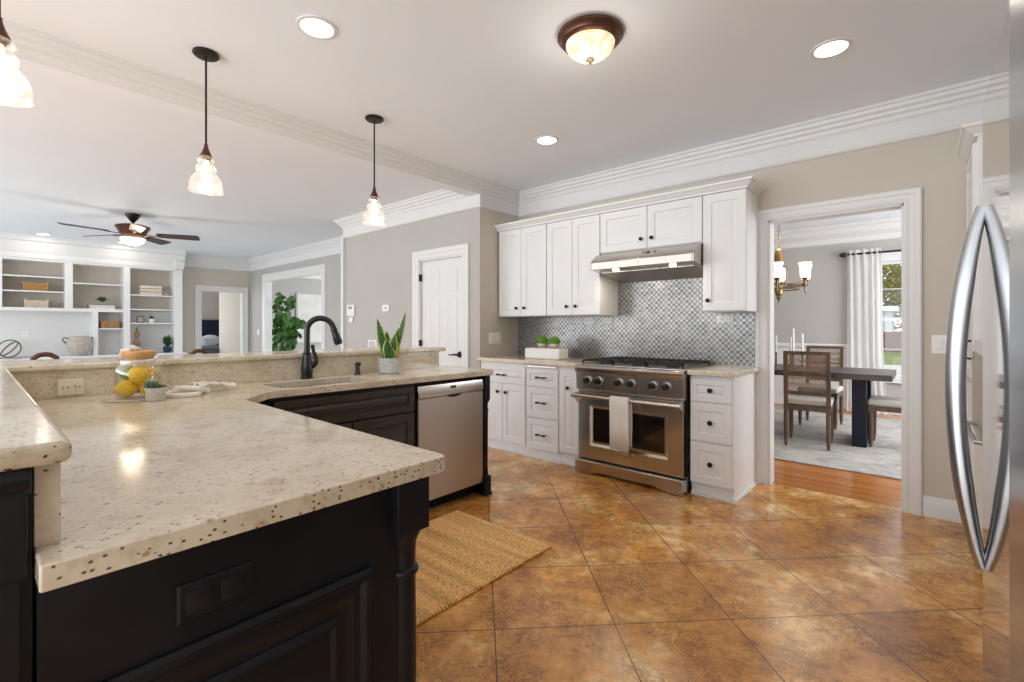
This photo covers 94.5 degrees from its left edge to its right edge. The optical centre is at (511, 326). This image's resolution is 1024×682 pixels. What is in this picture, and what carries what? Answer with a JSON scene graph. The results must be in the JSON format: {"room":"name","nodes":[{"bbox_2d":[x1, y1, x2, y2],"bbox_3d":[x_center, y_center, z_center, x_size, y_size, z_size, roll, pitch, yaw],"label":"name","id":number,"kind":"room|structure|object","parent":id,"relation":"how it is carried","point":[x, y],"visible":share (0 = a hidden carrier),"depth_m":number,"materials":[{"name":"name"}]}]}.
{"room":"kitchen","nodes":[
{"label":"kitchen","id":0,"kind":"room"},
{"bbox_2d":[202,291,218,319],"bbox_3d":[-7.643,-0.130,12.307,3.500,2.720,4.500,0,0,41],"label":"wall","id":1,"kind":"structure","parent":0,"point":[210,300],"depth_m":13.62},
{"bbox_2d":[182,267,249,353],"bbox_3d":[-8.607,-0.130,7.688,0.120,2.720,8.270,0,0,41],"label":"wall","id":2,"kind":"structure","parent":0,"point":[191,276],"depth_m":9.87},
{"bbox_2d":[195,285,247,353],"bbox_3d":[-6.316,0.180,10.293,0.148,2.100,1.030,0,0,41],"label":"doorway","id":3,"kind":"structure","parent":2,"relation":"in","point":[243,292],"depth_m":10.29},
{"bbox_2d":[219,292,239,352],"bbox_3d":[-6.660,-0.130,11.304,1.700,2.720,0.080,0,0,41],"label":"wall","id":4,"kind":"structure","parent":0,"point":[229,303],"depth_m":11.36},
{"bbox_2d":[250,254,340,351],"bbox_3d":[-3.920,-0.130,9.007,5.450,2.720,0.120,0,0,41],"label":"wall","id":5,"kind":"structure","parent":0,"point":[333,263],"depth_m":8.66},
{"bbox_2d":[262,264,325,351],"bbox_3d":[-4.295,0.060,9.315,2.720,2.340,0.148,0,0,41],"label":"trim opening","id":6,"kind":"structure","parent":5,"relation":"attached to","point":[267,279],"depth_m":9.68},
{"bbox_2d":[272,278,320,349],"bbox_3d":[-5.047,-0.130,12.544,0.100,2.720,3.730,0,0,41],"label":"wall","id":7,"kind":"structure","parent":0,"point":[289,287],"depth_m":11.97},
{"bbox_2d":[296,293,320,342],"bbox_3d":[-5.089,-0.210,12.382,0.052,1.280,1.130,0,0,41],"label":"framed canvas","id":8,"kind":"object","parent":7,"relation":"attached to","point":[308,306],"visible":0.31,"depth_m":12.21,"materials":[{"name":"fabric"}]},
{"bbox_2d":[346,208,478,367],"bbox_3d":[-1.308,-0.130,5.825,2.670,2.720,0.120,0,0,41],"label":"wall","id":9,"kind":"structure","parent":0,"point":[378,263],"depth_m":5.88,"materials":[{"name":"paint"}]},
{"bbox_2d":[341,238,345,348],"bbox_3d":[-2.364,-0.002,6.660,0.060,2.464,0.070,0,0,41],"label":"trim column","id":10,"kind":"structure","parent":9,"relation":"attached to","point":[343,241],"depth_m":6.63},
{"bbox_2d":[347,305,354,315],"bbox_3d":[-2.223,-0.223,6.526,0.190,0.155,0.027,0,0,41],"label":"thermostat","id":11,"kind":"object","parent":9,"relation":"attached to","point":[350,308],"visible":1,"depth_m":6.50,"materials":[{"name":"plastic"}]},
{"bbox_2d":[419,257,461,366],"bbox_3d":[-0.806,0.232,5.321,0.723,1.976,0.110,0,0,41],"label":"closet door","id":12,"kind":"structure","parent":9,"relation":"in","point":[441,280],"depth_m":5.32,"materials":[{"name":"white wood"}]},
{"bbox_2d":[412,243,469,367],"bbox_3d":[-0.778,0.175,5.345,0.960,2.110,0.148,0,0,41],"label":"trim","id":13,"kind":"structure","parent":9,"relation":"attached to","point":[461,250],"depth_m":5.22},
{"bbox_2d":[476,193,482,207],"bbox_3d":[-0.337,-1.298,4.889,0.064,0.140,0.045,0,0,41],"label":"trim","id":14,"kind":"structure","parent":9,"relation":"attached to","point":[479,197],"depth_m":4.87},
{"bbox_2d":[184,76,989,271],"bbox_3d":[-1.710,-1.362,6.103,12.360,0.256,1.350,0,0,41],"label":"crown molding","id":15,"kind":"structure","parent":9,"relation":"attached to","point":[942,110],"depth_m":3.99,"materials":[{"name":"wood"}]},
{"bbox_2d":[479,208,518,367],"bbox_3d":[-0.175,-0.130,5.169,0.120,2.720,0.619,0,0,41],"label":"wall","id":16,"kind":"structure","parent":0,"point":[490,321],"depth_m":5.03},
{"bbox_2d":[489,332,500,343],"bbox_3d":[-0.178,0.125,5.066,0.011,0.120,0.185,0,0,41],"label":"light switch","id":17,"kind":"object","parent":16,"relation":"attached to","point":[494,338],"visible":1,"depth_m":5.06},
{"bbox_2d":[0,0,1009,258],"bbox_3d":[-3.617,-1.540,6.274,17.500,0.100,12.700,0,0,41],"label":"ceiling","id":18,"kind":"structure","parent":0,"point":[470,87],"depth_m":3.01,"materials":[{"name":"paint"}]},
{"bbox_2d":[0,0,34,105],"bbox_3d":[-1.685,-1.122,1.552,0.167,0.734,0.167,0,0,41],"label":"pendant light","id":19,"kind":"object","parent":18,"relation":"hanging from","point":[5,40],"visible":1,"depth_m":1.55,"materials":[{"name":"glass"}]},
{"bbox_2d":[57,213,199,246],"bbox_3d":[-5.004,-1.270,6.224,1.415,0.439,1.435,0,0,41],"label":"ceiling fan","id":20,"kind":"object","parent":18,"relation":"hanging from","point":[134,234],"visible":1,"depth_m":6.21,"materials":[{"name":"wood"}]},
{"bbox_2d":[187,46,223,194],"bbox_3d":[-1.667,-1.111,2.577,0.167,0.756,0.167,0,0,41],"label":"pendant light","id":21,"kind":"object","parent":18,"relation":"hanging from","point":[205,54],"visible":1,"depth_m":2.57,"materials":[{"name":"brown metal"}]},
{"bbox_2d":[3,19,487,195],"bbox_3d":[-2.711,-1.429,2.278,0.140,0.122,7.070,0,0,41],"label":"ceiling beam","id":22,"kind":"structure","parent":18,"relation":"attached to","point":[28,65],"depth_m":3.08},
{"bbox_2d":[296,15,336,39],"bbox_3d":[-0.971,-1.486,2.354,0.190,0.007,0.190,0,0,41],"label":"recessed light","id":23,"kind":"object","parent":18,"relation":"in","point":[317,27],"visible":1,"depth_m":2.35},
{"bbox_2d":[362,114,385,223],"bbox_3d":[-0.984,-1.111,3.380,0.167,0.756,0.167,0,0,41],"label":"pendant light","id":24,"kind":"object","parent":18,"relation":"hanging from","point":[374,119],"visible":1,"depth_m":3.37,"materials":[{"name":"brown metal"}]},
{"bbox_2d":[535,135,558,144],"bbox_3d":[0.278,-1.486,3.778,0.190,0.007,0.190,0,0,41],"label":"recessed light","id":25,"kind":"object","parent":18,"relation":"in","point":[546,139],"visible":1,"depth_m":3.78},
{"bbox_2d":[558,14,623,65],"bbox_3d":[0.398,-1.409,2.406,0.330,0.161,0.330,0,0,41],"label":"light","id":26,"kind":"object","parent":18,"relation":"attached to","point":[589,39],"visible":1,"depth_m":2.32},
{"bbox_2d":[774,225,811,302],"bbox_3d":[3.086,-0.879,5.469,0.688,1.219,0.726,0,0,41],"label":"chandelier","id":27,"kind":"object","parent":18,"relation":"hanging from","point":[805,267],"visible":0.62,"depth_m":5.27,"materials":[{"name":"glass"}]},
{"bbox_2d":[810,38,852,58],"bbox_3d":[1.707,-1.486,2.532,0.190,0.007,0.190,0,0,41],"label":"recessed light","id":28,"kind":"object","parent":18,"relation":"in","point":[837,46],"visible":1,"depth_m":2.53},
{"bbox_2d":[416,403,982,681],"bbox_3d":[0.099,1.260,3.232,7.900,0.060,12.200,0,0,41],"label":"floor","id":29,"kind":"structure","parent":0,"point":[636,582],"depth_m":2.21,"materials":[{"name":"tile"}]},
{"bbox_2d":[29,352,59,359],"bbox_3d":[-2.409,0.685,2.459,0.412,1.093,0.388,0,0,41],"label":"bar stool","id":30,"kind":"object","parent":29,"relation":"on","point":[42,354],"visible":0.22,"depth_m":2.58,"materials":[{"name":"wood"}]},
{"bbox_2d":[189,349,208,353],"bbox_3d":[-1.929,0.689,3.010,0.412,1.085,0.388,0,0,41],"label":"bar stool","id":31,"kind":"object","parent":29,"relation":"on","point":[194,351],"visible":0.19,"depth_m":3.13,"materials":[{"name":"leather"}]},
{"bbox_2d":[0,467,428,681],"bbox_3d":[-0.733,0.712,2.159,2.158,1.036,2.550,0,0,41],"label":"base cabinet","id":32,"kind":"object","parent":29,"relation":"on","point":[334,598],"visible":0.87,"depth_m":0.86,"materials":[{"name":"wood"}]},
{"bbox_2d":[176,560,253,626],"bbox_3d":[-0.510,0.460,0.819,0.008,0.066,0.118,0,0,41],"label":"island outlet","id":33,"kind":"object","parent":32,"relation":"attached to","point":[198,598],"visible":1,"depth_m":0.81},
{"bbox_2d":[186,583,214,615],"bbox_3d":[-0.525,0.460,0.798,0.003,0.038,0.042,0,0,41],"label":"socket","id":34,"kind":"object","parent":33,"relation":"attached to","point":[200,597],"depth_m":0.80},
{"bbox_2d":[221,571,246,601],"bbox_3d":[-0.491,0.460,0.837,0.003,0.038,0.042,0,0,41],"label":"socket","id":35,"kind":"object","parent":33,"relation":"attached to","point":[233,583],"depth_m":0.84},
{"bbox_2d":[0,346,445,471],"bbox_3d":[-0.858,0.178,2.195,2.342,0.031,2.800,0,0,41],"label":"countertop","id":36,"kind":"structure","parent":32,"relation":"on","point":[29,438],"depth_m":1.17,"materials":[{"name":"stone"}]},
{"bbox_2d":[11,351,492,592],"bbox_3d":[-0.571,0.274,2.220,2.020,0.160,2.475,0,0,41],"label":"countertop","id":37,"kind":"structure","parent":32,"relation":"on","point":[141,481],"depth_m":1.12,"materials":[{"name":"stone"}]},
{"bbox_2d":[57,378,84,395],"bbox_3d":[-1.963,0.270,2.106,0.008,0.072,0.092,0,0,41],"label":"wall outlet","id":38,"kind":"object","parent":37,"relation":"attached to","point":[65,387],"visible":1,"depth_m":2.10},
{"bbox_2d":[59,383,70,391],"bbox_3d":[-1.974,0.270,2.090,0.003,0.038,0.042,0,0,41],"label":"socket","id":39,"kind":"object","parent":38,"relation":"attached to","point":[63,387],"depth_m":2.09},
{"bbox_2d":[71,382,83,390],"bbox_3d":[-1.948,0.270,2.120,0.003,0.038,0.042,0,0,41],"label":"socket","id":40,"kind":"object","parent":38,"relation":"attached to","point":[75,386],"depth_m":2.12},
{"bbox_2d":[100,394,145,402],"bbox_3d":[-1.649,0.314,2.072,0.234,0.004,0.234,0,0,41],"label":"striped mat","id":41,"kind":"object","parent":37,"relation":"on","point":[141,397],"visible":0.7,"depth_m":2.02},
{"bbox_2d":[119,345,156,359],"bbox_3d":[-1.639,0.196,2.076,0.168,0.230,0.168,0,0,41],"label":"glass jar","id":42,"kind":"object","parent":41,"relation":"on","point":[133,352],"visible":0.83,"depth_m":2.04,"materials":[{"name":"wood"}]},
{"bbox_2d":[120,367,131,379],"bbox_3d":[-1.688,0.206,2.079,0.058,0.058,0.058,0,0,41],"label":"lime","id":43,"kind":"object","parent":42,"relation":"in","point":[123,373],"visible":0.69,"depth_m":2.06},
{"bbox_2d":[114,380,138,396],"bbox_3d":[-1.663,0.269,2.041,0.075,0.073,0.072,0,0,-29],"label":"lemon","id":44,"kind":"object","parent":42,"relation":"in","point":[127,388],"visible":1,"depth_m":2.02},
{"bbox_2d":[127,366,149,382],"bbox_3d":[-1.621,0.208,2.054,0.074,0.074,0.077,0,0,-28],"label":"lemon","id":45,"kind":"object","parent":42,"relation":"in","point":[137,374],"visible":0.99,"depth_m":2.03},
{"bbox_2d":[145,366,157,378],"bbox_3d":[-1.628,0.205,2.123,0.059,0.060,0.059,0,0,-19],"label":"lemon","id":46,"kind":"object","parent":42,"relation":"in","point":[153,371],"visible":0.56,"depth_m":2.11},
{"bbox_2d":[141,380,166,401],"bbox_3d":[-1.526,0.273,2.019,0.089,0.085,0.072,0,0,-25],"label":"potted succulent","id":47,"kind":"object","parent":37,"relation":"on","point":[154,391],"visible":1,"depth_m":2.00,"materials":[{"name":"ceramic"}]},
{"bbox_2d":[145,387,165,401],"bbox_3d":[-1.522,0.288,2.020,0.073,0.056,0.073,0,0,41],"label":"pot","id":48,"kind":"object","parent":47,"relation":"attached to","point":[151,393],"depth_m":1.99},
{"bbox_2d":[166,385,209,397],"bbox_3d":[-1.488,0.292,2.178,0.157,0.052,0.175,0,0,-24],"label":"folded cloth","id":49,"kind":"object","parent":37,"relation":"on","point":[183,391],"visible":0.94,"depth_m":2.13,"materials":[{"name":"fabric"}]},
{"bbox_2d":[189,381,237,388],"bbox_3d":[-1.457,0.285,2.309,0.122,0.043,0.172,0,0,32],"label":"folded cloth","id":50,"kind":"object","parent":37,"relation":"on","point":[212,385],"visible":0.86,"depth_m":2.29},
{"bbox_2d":[300,315,341,378],"bbox_3d":[-1.168,0.124,2.905,0.239,0.384,0.074,0,0,-25],"label":"faucet","id":51,"kind":"object","parent":37,"relation":"on","point":[307,366],"visible":1,"depth_m":2.87,"materials":[{"name":"brown metal"}]},
{"bbox_2d":[376,312,405,373],"bbox_3d":[-0.826,0.105,3.221,0.138,0.420,0.175,0,0,24],"label":"snake plant","id":52,"kind":"object","parent":37,"relation":"on","point":[389,348],"visible":1,"depth_m":3.17,"materials":[{"name":"plant"}]},
{"bbox_2d":[267,382,413,445],"bbox_3d":[-1.075,0.792,2.812,0.482,0.876,0.885,0,0,41],"label":"base cabinet","id":53,"kind":"object","parent":29,"relation":"on","point":[387,412],"visible":0.31,"depth_m":2.72,"materials":[{"name":"brown wood"}]},
{"bbox_2d":[414,376,482,508],"bbox_3d":[-0.575,0.794,3.368,0.466,0.872,0.596,0,0,41],"label":"dishwasher","id":54,"kind":"object","parent":29,"relation":"on","point":[448,414],"visible":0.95,"depth_m":3.23,"materials":[{"name":"metal"}]},
{"bbox_2d":[473,375,491,495],"bbox_3d":[-0.360,0.792,3.612,0.508,0.876,0.079,0,0,41],"label":"base cabinet","id":55,"kind":"object","parent":29,"relation":"on","point":[484,488],"visible":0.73,"depth_m":3.45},
{"bbox_2d":[416,510,551,625],"bbox_3d":[-0.463,1.221,2.434,0.783,0.016,1.200,0,0,41],"label":"jute rug","id":56,"kind":"object","parent":29,"relation":"on","point":[459,553],"visible":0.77,"depth_m":2.50,"materials":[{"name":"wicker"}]},
{"bbox_2d":[481,361,527,455],"bbox_3d":[0.087,0.791,4.902,0.617,0.878,0.659,0,0,41],"label":"base cabinet","id":57,"kind":"object","parent":29,"relation":"on","point":[507,404],"visible":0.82,"depth_m":4.64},
{"bbox_2d":[477,354,591,366],"bbox_3d":[0.318,0.334,4.707,1.232,0.036,0.652,0,0,41],"label":"countertop","id":58,"kind":"structure","parent":57,"relation":"on","point":[571,361],"depth_m":4.53,"materials":[{"name":"stone"}]},
{"bbox_2d":[525,347,567,359],"bbox_3d":[0.336,0.261,4.644,0.420,0.110,0.160,0,0,41],"label":"planter box","id":59,"kind":"object","parent":58,"relation":"on","point":[533,352],"visible":0.95,"depth_m":4.55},
{"bbox_2d":[536,336,547,346],"bbox_3d":[0.300,0.148,4.673,0.138,0.124,0.136,0,0,41],"label":"plant","id":60,"kind":"object","parent":59,"relation":"on","point":[542,341],"visible":0.98,"depth_m":4.64,"materials":[{"name":"plant"}]},
{"bbox_2d":[548,336,560,347],"bbox_3d":[0.410,0.147,4.578,0.133,0.123,0.136,0,0,41],"label":"plant","id":61,"kind":"object","parent":59,"relation":"on","point":[554,341],"visible":1,"depth_m":4.54,"materials":[{"name":"plant"}]},
{"bbox_2d":[527,364,560,462],"bbox_3d":[0.465,0.791,4.573,0.380,0.878,0.659,0,0,41],"label":"base cabinet","id":62,"kind":"object","parent":29,"relation":"on","point":[542,380],"visible":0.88,"depth_m":4.35,"materials":[{"name":"wood"}]},
{"bbox_2d":[559,366,580,466],"bbox_3d":[0.692,0.791,4.379,0.214,0.878,0.652,0,0,41],"label":"base cabinet","id":63,"kind":"object","parent":29,"relation":"on","point":[568,406],"visible":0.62,"depth_m":4.17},
{"bbox_2d":[570,356,711,495],"bbox_3d":[1.089,0.752,3.953,0.936,0.955,0.752,0,0,41],"label":"range","id":64,"kind":"object","parent":29,"relation":"on","point":[658,389],"visible":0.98,"depth_m":3.67,"materials":[{"name":"metal"}]},
{"bbox_2d":[609,396,632,452],"bbox_3d":[0.846,0.756,3.687,0.172,0.416,0.070,0,0,41],"label":"dish towel","id":65,"kind":"object","parent":64,"relation":"hanging from","point":[620,409],"visible":0.99,"depth_m":3.66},
{"bbox_2d":[579,362,711,370],"bbox_3d":[1.122,0.321,3.985,0.904,0.009,0.640,0,0,41],"label":"cooktop","id":66,"kind":"object","parent":64,"relation":"in","point":[610,364],"depth_m":3.74,"materials":[{"name":"metal"}]},
{"bbox_2d":[690,372,757,503],"bbox_3d":[1.612,0.791,3.582,0.310,0.878,0.661,0,0,41],"label":"base cabinet","id":67,"kind":"object","parent":29,"relation":"on","point":[722,409],"visible":0.94,"depth_m":3.38,"materials":[{"name":"wood"}]},
{"bbox_2d":[687,365,759,377],"bbox_3d":[1.611,0.334,3.579,0.333,0.036,0.652,0,0,41],"label":"countertop","id":68,"kind":"structure","parent":67,"relation":"on","point":[730,371],"depth_m":3.41,"materials":[{"name":"stone"}]},
{"bbox_2d":[774,407,900,479],"bbox_3d":[3.562,1.224,5.452,4.600,0.011,3.100,0,0,41],"label":"dining rug","id":69,"kind":"object","parent":29,"relation":"on","point":[807,445],"visible":0.12,"depth_m":4.76,"materials":[{"name":"carpet"}]},
{"bbox_2d":[783,351,833,450],"bbox_3d":[3.067,0.733,4.891,0.415,0.970,0.493,0,0,37],"label":"dining chair","id":70,"kind":"object","parent":69,"relation":"on","point":[801,400],"visible":1,"depth_m":4.74,"materials":[{"name":"wood"}]},
{"bbox_2d":[798,345,843,429],"bbox_3d":[3.837,0.733,5.873,0.415,0.970,0.493,0,0,43],"label":"dining chair","id":71,"kind":"object","parent":69,"relation":"on","point":[836,391],"visible":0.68,"depth_m":5.88,"materials":[{"name":"wood"}]},
{"bbox_2d":[774,364,895,447],"bbox_3d":[3.072,0.844,5.561,2.218,0.748,0.860,0,0,41],"label":"dining table","id":72,"kind":"object","parent":69,"relation":"on","point":[862,378],"visible":0.45,"depth_m":4.78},
{"bbox_2d":[867,395,900,446],"bbox_3d":[3.912,0.733,4.775,0.493,0.970,0.415,0,0,41],"label":"dining chair","id":73,"kind":"object","parent":69,"relation":"on","point":[876,403],"visible":0.47,"depth_m":4.76,"materials":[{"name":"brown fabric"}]},
{"bbox_2d":[956,120,982,480],"bbox_3d":[2.880,0.074,2.519,0.728,2.312,0.593,0,0,41],"label":"pantry cabinet","id":74,"kind":"object","parent":29,"relation":"on","point":[971,152],"visible":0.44,"depth_m":2.55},
{"bbox_2d":[967,340,982,569],"bbox_3d":[2.454,0.650,2.032,0.729,1.160,0.790,0,0,41],"label":"oven","id":75,"kind":"object","parent":29,"relation":"on","point":[977,354],"visible":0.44,"depth_m":2.26,"materials":[{"name":"metal"}]},
{"bbox_2d":[945,0,1023,681],"bbox_3d":[1.072,0.325,0.545,0.821,1.770,1.130,0,0,41],"label":"refrigerator","id":76,"kind":"object","parent":29,"relation":"on","point":[1000,219],"visible":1,"depth_m":0.92,"materials":[{"name":"metal"}]},
{"bbox_2d":[519,130,981,514],"bbox_3d":[1.752,-0.130,3.979,4.590,2.720,0.120,0,0,41],"label":"wall","id":77,"kind":"structure","parent":0,"point":[931,163],"depth_m":3.07,"materials":[{"name":"paint"}]},
{"bbox_2d":[499,224,560,316],"bbox_3d":[0.200,-0.562,4.995,0.635,0.915,0.373,0,0,41],"label":"upper cabinet","id":78,"kind":"object","parent":77,"relation":"attached to","point":[522,251],"visible":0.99,"depth_m":4.88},
{"bbox_2d":[547,214,617,315],"bbox_3d":[0.669,-0.562,4.586,0.598,0.915,0.373,0,0,41],"label":"upper cabinet","id":79,"kind":"object","parent":77,"relation":"attached to","point":[573,289],"visible":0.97,"depth_m":4.44,"materials":[{"name":"wood"}]},
{"bbox_2d":[494,176,765,231],"bbox_3d":[0.898,-1.051,4.376,2.540,0.062,0.395,0,0,41],"label":"crown molding","id":80,"kind":"structure","parent":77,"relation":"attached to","point":[750,182],"depth_m":3.95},
{"bbox_2d":[518,277,754,365],"bbox_3d":[0.997,-0.057,4.553,2.457,0.746,0.008,0,0,41],"label":"backsplash","id":81,"kind":"structure","parent":77,"relation":"attached to","point":[667,319],"depth_m":4.28,"materials":[{"name":"tile"}]},
{"bbox_2d":[600,196,702,253],"bbox_3d":[1.238,-0.838,4.089,0.906,0.365,0.373,0,0,41],"label":"upper cabinet","id":82,"kind":"object","parent":77,"relation":"attached to","point":[679,222],"visible":0.9,"depth_m":3.93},
{"bbox_2d":[590,243,702,282],"bbox_3d":[1.191,-0.533,4.035,0.904,0.234,0.514,0,0,41],"label":"range hood","id":83,"kind":"object","parent":82,"relation":"attached to","point":[680,261],"visible":0.9,"depth_m":3.90,"materials":[{"name":"metal"}]},
{"bbox_2d":[717,315,733,322],"bbox_3d":[1.750,-0.062,3.885,0.130,0.062,0.008,0,0,41],"label":"wall outlet","id":84,"kind":"object","parent":77,"relation":"attached to","point":[720,318],"visible":1,"depth_m":3.88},
{"bbox_2d":[703,188,758,312],"bbox_3d":[1.701,-0.568,3.686,0.313,0.905,0.373,0,0,41],"label":"upper cabinet","id":85,"kind":"object","parent":77,"relation":"attached to","point":[730,218],"visible":1,"depth_m":3.57,"materials":[{"name":"wood"}]},
{"bbox_2d":[755,187,921,515],"bbox_3d":[2.335,0.160,3.452,0.994,2.140,0.148,0,0,41],"label":"doorway","id":86,"kind":"structure","parent":77,"relation":"in","point":[909,200],"depth_m":3.15,"materials":[{"name":"wood"}]},
{"bbox_2d":[931,335,946,353],"bbox_3d":[2.739,0.115,3.031,0.078,0.120,0.011,0,0,41],"label":"light switch","id":87,"kind":"object","parent":77,"relation":"attached to","point":[938,342],"visible":0.84,"depth_m":3.03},
{"bbox_2d":[923,495,961,522],"bbox_3d":[3.011,1.165,2.790,0.890,0.130,0.016,0,0,41],"label":"baseboard","id":88,"kind":"structure","parent":77,"relation":"attached to","point":[934,507],"depth_m":3.02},
{"bbox_2d":[774,238,900,396],"bbox_3d":[4.784,-0.130,7.233,6.100,2.720,0.150,0,0,41],"label":"wall","id":89,"kind":"structure","parent":0,"point":[819,314],"depth_m":7.21,"materials":[{"name":"paint"}]},
{"bbox_2d":[774,347,846,400],"bbox_3d":[3.781,0.715,8.000,3.580,0.770,0.012,0,0,41],"label":"trim","id":90,"kind":"structure","parent":89,"relation":"attached to","point":[778,379],"depth_m":7.42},
{"bbox_2d":[774,217,900,249],"bbox_3d":[3.318,-1.359,5.552,6.100,0.262,4.310,0,0,41],"label":"crown molding","id":91,"kind":"structure","parent":89,"relation":"attached to","point":[885,229],"depth_m":6.97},
{"bbox_2d":[774,252,900,383],"bbox_3d":[4.286,-0.115,7.583,4.890,1.850,0.144,0,0,41],"label":"dining window","id":92,"kind":"structure","parent":89,"relation":"in","point":[891,257],"depth_m":6.68,"materials":[{"name":"wood"}]},
{"bbox_2d":[774,395,900,414],"bbox_3d":[4.729,1.165,7.170,6.100,0.130,0.016,0,0,41],"label":"baseboard","id":93,"kind":"structure","parent":89,"relation":"attached to","point":[777,398],"depth_m":7.53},
{"bbox_2d":[839,249,900,257],"bbox_3d":[5.570,-1.045,6.345,1.948,0.072,0.154,0,0,41],"label":"curtain rod","id":94,"kind":"object","parent":89,"relation":"attached to","point":[843,255],"visible":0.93,"depth_m":6.73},
{"bbox_2d":[846,248,890,414],"bbox_3d":[5.049,0.056,6.697,0.504,2.321,0.185,0,0,41],"label":"curtain","id":95,"kind":"object","parent":94,"relation":"hanging from","point":[864,271],"visible":0.71,"depth_m":6.76,"materials":[{"name":"fabric"}]},
{"bbox_3d":[-6.824,1.260,8.607,9.600,0.060,12.000,0,0,41],"label":"floor","id":96,"kind":"structure","parent":0,"visible":0},
{"bbox_2d":[0,232,186,360],"bbox_3d":[-7.965,-0.130,7.904,0.555,2.720,4.180,0,0,41],"label":"bookcase","id":97,"kind":"object","parent":96,"relation":"on","point":[77,273],"visible":0.8,"depth_m":8.44,"materials":[{"name":"wood"}]},
{"bbox_2d":[21,280,48,290],"bbox_3d":[-7.995,-0.675,7.930,0.220,0.159,0.311,0,0,41],"label":"woven basket","id":98,"kind":"object","parent":97,"relation":"on","point":[26,286],"visible":0.95,"depth_m":7.87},
{"bbox_2d":[23,298,48,307],"bbox_3d":[-7.989,-0.391,7.938,0.220,0.149,0.291,0,0,41],"label":"woven basket","id":99,"kind":"object","parent":97,"relation":"on","point":[27,303],"visible":1,"depth_m":7.88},
{"bbox_2d":[62,336,92,355],"bbox_3d":[-7.551,0.340,8.259,0.347,0.339,0.347,0,0,-4],"label":"ribbed vase","id":100,"kind":"object","parent":97,"relation":"on","point":[76,345],"visible":1,"depth_m":8.15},
{"bbox_2d":[99,321,118,327],"bbox_3d":[-7.369,-0.033,8.651,0.200,0.124,0.250,0,0,41],"label":"wooden box","id":101,"kind":"object","parent":97,"relation":"on","point":[102,324],"visible":0.91,"depth_m":8.58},
{"bbox_2d":[133,327,140,346],"bbox_3d":[-7.072,0.260,8.916,0.124,0.499,0.124,0,0,41],"label":"wooden figurine","id":102,"kind":"object","parent":97,"relation":"on","point":[136,342],"visible":0.7,"depth_m":8.89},
{"bbox_2d":[139,292,161,294],"bbox_3d":[-6.964,-0.628,9.107,0.190,0.055,0.330,0,0,41],"label":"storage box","id":103,"kind":"object","parent":97,"relation":"on","point":[140,293],"visible":0.86,"depth_m":9.02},
{"bbox_2d":[139,288,161,292],"bbox_3d":[-6.964,-0.691,9.107,0.190,0.055,0.330,0,0,41],"label":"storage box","id":104,"kind":"object","parent":103,"relation":"on","point":[141,289],"visible":0.98,"depth_m":9.03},
{"bbox_2d":[139,285,161,288],"bbox_3d":[-6.964,-0.752,9.107,0.190,0.055,0.330,0,0,41],"label":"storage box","id":105,"kind":"object","parent":104,"relation":"on","point":[140,286],"visible":0.9,"depth_m":9.02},
{"bbox_2d":[161,334,171,352],"bbox_3d":[-6.711,0.328,9.255,0.222,0.361,0.321,0,0,-9],"label":"agave plant","id":106,"kind":"object","parent":97,"relation":"on","point":[167,348],"visible":0.99,"depth_m":9.21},
{"bbox_3d":[-8.054,0.503,7.623,0.440,0.011,0.440,0,0,41],"label":"round tray","id":107,"kind":"object","parent":97,"relation":"on","visible":0},
{"bbox_2d":[0,339,21,357],"bbox_3d":[-8.088,0.355,7.613,0.287,0.290,0.281,0,0,41],"label":"orb","id":108,"kind":"object","parent":107,"relation":"on","point":[4,355],"visible":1,"depth_m":7.58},
{"bbox_2d":[202,320,218,353],"bbox_3d":[-8.113,0.520,12.552,2.170,1.420,1.550,0,0,41],"label":"bed","id":109,"kind":"object","parent":96,"relation":"on","point":[209,327],"visible":0.02,"depth_m":13.40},
{"bbox_2d":[202,345,218,353],"bbox_3d":[-7.755,0.670,12.239,1.220,0.320,1.490,0,0,41],"label":"blanket","id":110,"kind":"object","parent":109,"relation":"on","point":[212,348],"depth_m":11.74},
{"bbox_2d":[203,335,218,345],"bbox_3d":[-8.491,0.390,13.313,0.200,0.320,0.520,0,0,41],"label":"pillow","id":111,"kind":"object","parent":109,"relation":"on","point":[214,340],"visible":0.59,"depth_m":13.29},
{"bbox_2d":[272,292,305,350],"bbox_3d":[-4.967,0.238,10.473,0.662,1.982,0.691,0,0,41],"label":"fig tree","id":112,"kind":"object","parent":96,"relation":"on","point":[287,331],"visible":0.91,"depth_m":10.37,"materials":[{"name":"green plant"}]},
{"label":"outside","id":113,"kind":"structure","parent":0,"visible":0},
{"bbox_2d":[883,352,900,364],"bbox_3d":[24.465,1.380,24.241,45.000,0.200,51.300,0,0,41],"label":"ground","id":114,"kind":"structure","parent":113,"point":[890,358],"depth_m":18.92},
{"bbox_2d":[882,264,900,311],"bbox_3d":[30.110,-3.241,32.079,8.068,9.132,8.054,0,0,19],"label":"tree","id":115,"kind":"object","parent":114,"relation":"on","point":[897,275],"visible":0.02,"depth_m":33.83,"materials":[{"name":"green plant"}]},
{"bbox_2d":[882,265,900,331],"bbox_3d":[35.511,-3.729,46.065,8.729,10.165,8.854,0,0,-9],"label":"tree","id":116,"kind":"object","parent":114,"relation":"on","point":[885,275],"visible":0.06,"depth_m":44.13,"materials":[{"name":"green plant"}]},
{"bbox_2d":[883,306,899,331],"bbox_3d":[22.918,0.030,29.771,2.200,2.500,3.800,0,0,41],"label":"garden shed","id":117,"kind":"object","parent":114,"relation":"on","point":[888,311],"visible":0.19,"depth_m":28.25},
{"bbox_2d":[883,332,900,351],"bbox_3d":[21.034,0.780,22.590,26.000,1.000,0.700,0,0,41],"label":"brick wall","id":118,"kind":"structure","parent":114,"relation":"on","point":[892,340],"depth_m":23.78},
{"bbox_2d":[884,365,900,374],"bbox_3d":[9.450,1.275,10.832,28.000,0.010,11.250,0,0,41],"label":"path","id":119,"kind":"structure","parent":114,"relation":"on","point":[897,368],"depth_m":14.65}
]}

